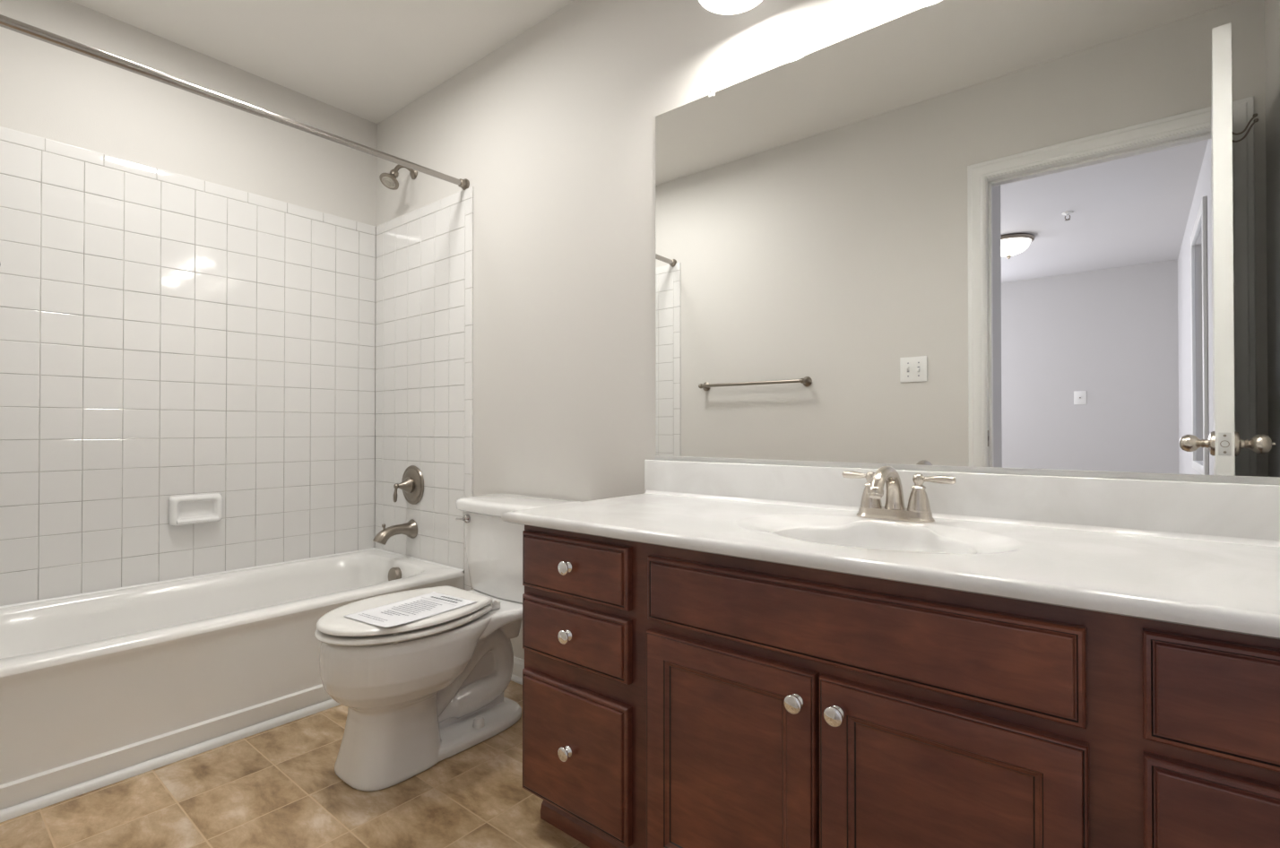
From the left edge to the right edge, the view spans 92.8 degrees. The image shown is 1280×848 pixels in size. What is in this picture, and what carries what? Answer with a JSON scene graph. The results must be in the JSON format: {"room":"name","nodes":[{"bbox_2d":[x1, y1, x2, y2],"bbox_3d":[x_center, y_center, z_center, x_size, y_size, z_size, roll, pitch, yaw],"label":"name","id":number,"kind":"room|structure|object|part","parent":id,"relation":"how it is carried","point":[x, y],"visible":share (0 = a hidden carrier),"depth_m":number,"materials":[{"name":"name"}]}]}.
{"room":"bathroom","nodes":[
{"label":"bathroom","id":0,"kind":"room"},
{"bbox_2d":[0,0,377,605],"bbox_3d":[-1.801,-0.257,2.449,0.108,2.455,1.483,0,-1,39],"label":"wall","id":1,"kind":"structure","parent":0,"point":[187,280],"depth_m":2.35,"materials":[{"name":"tile"}]},
{"bbox_2d":[168,492,222,526],"bbox_3d":[-1.742,0.336,2.396,0.044,0.115,0.174,0,-1,39],"label":"soap dish","id":2,"kind":"object","parent":1,"relation":"attached to","point":[196,508],"visible":1,"depth_m":2.39,"materials":[{"name":"ceramic"}]},
{"bbox_2d":[0,680,589,847],"bbox_3d":[-0.509,1.002,1.379,3.450,0.080,1.700,0,-1,39],"label":"floor","id":3,"kind":"structure","parent":0,"point":[279,786],"depth_m":1.53,"materials":[{"name":"beige tile"}]},
{"bbox_2d":[0,547,464,810],"bbox_3d":[-1.472,0.781,2.174,0.736,0.368,1.464,0,-1,39],"label":"bathtub","id":4,"kind":"object","parent":3,"relation":"on","point":[93,685],"visible":0.69,"depth_m":1.87,"materials":[{"name":"ceramic"}]},
{"bbox_2d":[0,698,340,822],"bbox_3d":[-1.181,0.955,1.932,0.018,0.022,1.472,0,-1,39],"label":"trim","id":5,"kind":"structure","parent":4,"relation":"attached to","point":[6,814],"depth_m":1.71,"materials":[{"name":"paint"}]},
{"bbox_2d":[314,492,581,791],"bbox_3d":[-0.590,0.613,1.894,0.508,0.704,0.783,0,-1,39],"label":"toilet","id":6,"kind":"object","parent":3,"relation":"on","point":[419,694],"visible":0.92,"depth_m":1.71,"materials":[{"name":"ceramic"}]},
{"bbox_3d":[-0.690,0.565,1.771,0.366,0.016,0.465,0,-1,39],"label":"seat","id":7,"kind":"part","parent":6,"relation":"part of","materials":[{"name":"ceramic"}]},
{"bbox_3d":[-0.688,0.539,1.773,0.360,0.020,0.464,0,-1,39],"label":"lid","id":8,"kind":"part","parent":6,"relation":"part of","materials":[{"name":"ceramic"}]},
{"bbox_2d":[344,591,476,627],"bbox_3d":[-0.649,0.526,1.742,0.200,0.006,0.300,0,-1,33],"label":"paper notice","id":9,"kind":"object","parent":6,"relation":"on","point":[417,608],"visible":1,"depth_m":1.73,"materials":[{"name":"white paper"}]},
{"bbox_3d":[-0.593,0.773,1.889,0.360,0.385,0.747,0,-1,39],"label":"bowl","id":10,"kind":"part","parent":6,"relation":"part of","materials":[{"name":"ceramic"}]},
{"bbox_3d":[-0.614,0.331,2.133,0.050,0.030,0.039,0,-1,39],"label":"flush handle","id":11,"kind":"part","parent":6,"relation":"part of","materials":[{"name":"silver metal"}]},
{"bbox_3d":[-0.417,0.445,2.109,0.496,0.274,0.218,0,-1,39],"label":"tank","id":12,"kind":"part","parent":6,"relation":"part of","materials":[{"name":"ceramic"}]},
{"bbox_3d":[-0.420,0.285,2.106,0.508,0.045,0.245,0,-1,39],"label":"tank lid","id":13,"kind":"part","parent":6,"relation":"part of","materials":[{"name":"ceramic"}]},
{"bbox_2d":[522,525,1279,847],"bbox_3d":[0.456,0.597,1.190,1.502,0.726,0.576,0,-1,39],"label":"vanity cabinet","id":14,"kind":"object","parent":3,"relation":"on","point":[673,697],"visible":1,"depth_m":0.95,"materials":[{"name":"brown wood"}]},
{"bbox_3d":[-0.164,0.722,1.337,0.031,0.031,0.023,0,-1,39],"label":"knob","id":15,"kind":"part","parent":14,"relation":"part of","materials":[{"name":"silver metal"}]},
{"bbox_3d":[-0.164,0.467,1.339,0.031,0.031,0.023,0,-1,39],"label":"knob","id":16,"kind":"part","parent":14,"relation":"part of","materials":[{"name":"silver metal"}]},
{"bbox_3d":[-0.164,0.316,1.340,0.031,0.031,0.023,0,-1,39],"label":"knob","id":17,"kind":"part","parent":14,"relation":"part of","materials":[{"name":"silver metal"}]},
{"bbox_3d":[-0.150,0.726,1.354,0.330,0.283,0.020,0,-1,39],"label":"drawer","id":18,"kind":"part","parent":14,"relation":"part of","materials":[{"name":"brown wood"}]},
{"bbox_3d":[-0.150,0.471,1.356,0.330,0.131,0.020,0,-1,39],"label":"drawer","id":19,"kind":"part","parent":14,"relation":"part of","materials":[{"name":"brown wood"}]},
{"bbox_3d":[-0.150,0.320,1.357,0.330,0.131,0.020,0,-1,39],"label":"drawer","id":20,"kind":"part","parent":14,"relation":"part of","materials":[{"name":"brown wood"}]},
{"bbox_3d":[0.152,0.638,1.109,0.352,0.455,0.020,0,-1,39],"label":"cabinet door","id":21,"kind":"part","parent":14,"relation":"part of","materials":[{"name":"brown wood"}]},
{"bbox_3d":[0.253,0.458,1.000,0.031,0.031,0.023,0,-1,39],"label":"knob","id":22,"kind":"part","parent":14,"relation":"part of","materials":[{"name":"silver metal"}]},
{"bbox_3d":[0.306,0.458,0.957,0.031,0.031,0.023,0,-1,39],"label":"knob","id":23,"kind":"part","parent":14,"relation":"part of","materials":[{"name":"silver metal"}]},
{"bbox_3d":[0.292,0.326,0.998,0.708,0.127,0.020,0,-1,39],"label":"false drawer","id":24,"kind":"part","parent":14,"relation":"part of","materials":[{"name":"brown wood"}]},
{"bbox_2d":[501,459,1279,639],"bbox_3d":[0.442,0.226,1.206,1.541,0.240,0.575,0,-1,39],"label":"countertop","id":25,"kind":"structure","parent":14,"relation":"on","point":[1206,555],"depth_m":1.13,"materials":[{"name":"stone"}]},
{"bbox_2d":[842,466,956,522],"bbox_3d":[0.530,0.149,1.309,0.248,0.119,0.172,0,-1,39],"label":"faucet","id":26,"kind":"object","parent":25,"relation":"on","point":[918,510],"visible":1,"depth_m":1.31,"materials":[{"name":"silver metal"}]},
{"bbox_3d":[0.503,0.119,1.420,0.017,0.018,0.070,0,-1,-37],"label":"lever","id":27,"kind":"part","parent":26,"relation":"part of","materials":[{"name":"silver metal"}]},
{"bbox_3d":[0.525,0.149,1.384,0.048,0.082,0.048,0,-1,39],"label":"handle","id":28,"kind":"part","parent":26,"relation":"part of","materials":[{"name":"silver metal"}]},
{"bbox_3d":[0.531,0.144,1.311,0.054,0.109,0.167,0,-1,39],"label":"spout","id":29,"kind":"part","parent":26,"relation":"part of","materials":[{"name":"silver metal"}]},
{"bbox_3d":[0.564,0.198,1.351,0.165,0.023,0.061,0,-1,39],"label":"plate","id":30,"kind":"part","parent":26,"relation":"part of","materials":[{"name":"silver metal"}]},
{"bbox_3d":[0.604,0.148,1.320,0.048,0.082,0.048,0,-1,39],"label":"handle","id":31,"kind":"part","parent":26,"relation":"part of","materials":[{"name":"silver metal"}]},
{"bbox_3d":[0.634,0.118,1.293,0.066,0.018,0.017,0,-1,39],"label":"lever","id":32,"kind":"part","parent":26,"relation":"part of","materials":[{"name":"silver metal"}]},
{"bbox_3d":[0.431,0.637,0.882,0.353,0.455,0.020,0,-1,39],"label":"cabinet door","id":33,"kind":"part","parent":14,"relation":"part of","materials":[{"name":"brown wood"}]},
{"bbox_3d":[0.739,0.315,0.635,0.330,0.131,0.020,0,-1,39],"label":"drawer","id":34,"kind":"part","parent":14,"relation":"part of","materials":[{"name":"brown wood"}]},
{"bbox_3d":[0.739,0.465,0.634,0.330,0.131,0.020,0,-1,39],"label":"drawer","id":35,"kind":"part","parent":14,"relation":"part of","materials":[{"name":"brown wood"}]},
{"bbox_2d":[69,0,574,123],"bbox_3d":[-0.509,-1.533,1.399,3.450,0.080,1.700,0,-1,39],"label":"ceiling","id":36,"kind":"structure","parent":0,"point":[369,60],"depth_m":2.33,"materials":[{"name":"paint"}]},
{"bbox_2d":[374,0,940,659],"bbox_3d":[-0.007,-0.260,2.007,3.450,2.455,0.108,0,-1,39],"label":"wall","id":37,"kind":"structure","parent":0,"point":[515,307],"depth_m":2.24,"materials":[{"name":"paint"}]},
{"bbox_2d":[0,14,469,190],"bbox_3d":[-1.190,-0.992,1.959,0.047,0.062,1.482,0,-1,39],"label":"shower rod","id":38,"kind":"object","parent":37,"relation":"attached to","point":[7,22],"visible":1,"depth_m":1.79,"materials":[{"name":"silver metal"}]},
{"bbox_2d":[372,518,417,544],"bbox_3d":[-1.087,0.480,2.691,0.086,0.096,0.185,0,-1,39],"label":"tub spout","id":39,"kind":"object","parent":37,"relation":"attached to","point":[410,529],"visible":1,"depth_m":2.69,"materials":[{"name":"silver metal"}]},
{"bbox_2d":[379,164,417,190],"bbox_3d":[-1.078,-1.112,2.719,0.086,0.135,0.163,0,-1,39],"label":"shower","id":40,"kind":"object","parent":37,"relation":"attached to","point":[389,180],"visible":0.9,"depth_m":2.69,"materials":[{"name":"silver metal"}]},
{"bbox_3d":[-1.065,-1.145,2.744,0.019,0.060,0.105,0,-1,39],"label":"arm","id":41,"kind":"part","parent":40,"relation":"part of","materials":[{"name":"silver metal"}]},
{"bbox_2d":[393,465,423,504],"bbox_3d":[-1.057,0.276,2.723,0.178,0.178,0.096,0,-1,39],"label":"shower valve","id":42,"kind":"object","parent":37,"relation":"attached to","point":[411,484],"visible":1,"depth_m":2.72,"materials":[{"name":"silver metal"}]},
{"bbox_3d":[-1.082,0.313,2.693,0.018,0.065,0.019,0,-1,39],"label":"lever","id":43,"kind":"part","parent":42,"relation":"part of","materials":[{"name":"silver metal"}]},
{"bbox_3d":[-0.990,0.000,2.739,0.783,1.945,0.008,0,-1,39],"label":"tile panel","id":44,"kind":"part","parent":37,"relation":"part of","materials":[{"name":"white tile"}]},
{"bbox_2d":[510,656,524,684],"bbox_3d":[-0.321,0.926,2.180,0.948,0.084,0.020,0,-1,39],"label":"baseboard","id":45,"kind":"structure","parent":37,"relation":"attached to","point":[518,662],"depth_m":2.29,"materials":[{"name":"paint"}]},
{"bbox_2d":[698,0,762,14],"bbox_3d":[0.558,-1.228,1.339,0.968,0.228,0.244,0,-1,39],"label":"vanity light","id":46,"kind":"object","parent":37,"relation":"attached to","point":[717,6],"visible":1,"depth_m":1.64,"materials":[{"name":"white glass"}]},
{"bbox_2d":[644,459,1279,546],"bbox_3d":[0.613,0.172,1.417,1.541,0.129,0.030,0,-1,39],"label":"backsplash","id":47,"kind":"structure","parent":37,"relation":"attached to","point":[1219,512],"depth_m":1.25,"materials":[{"name":"stone"}]},
{"bbox_2d":[654,0,1279,484],"bbox_3d":[0.629,-0.434,1.425,1.496,1.083,0.012,0,-1,39],"label":"wall mirror","id":48,"kind":"object","parent":37,"relation":"attached to","point":[1002,237],"visible":1,"depth_m":1.32,"materials":[{"name":"silver mirror"}]}
]}

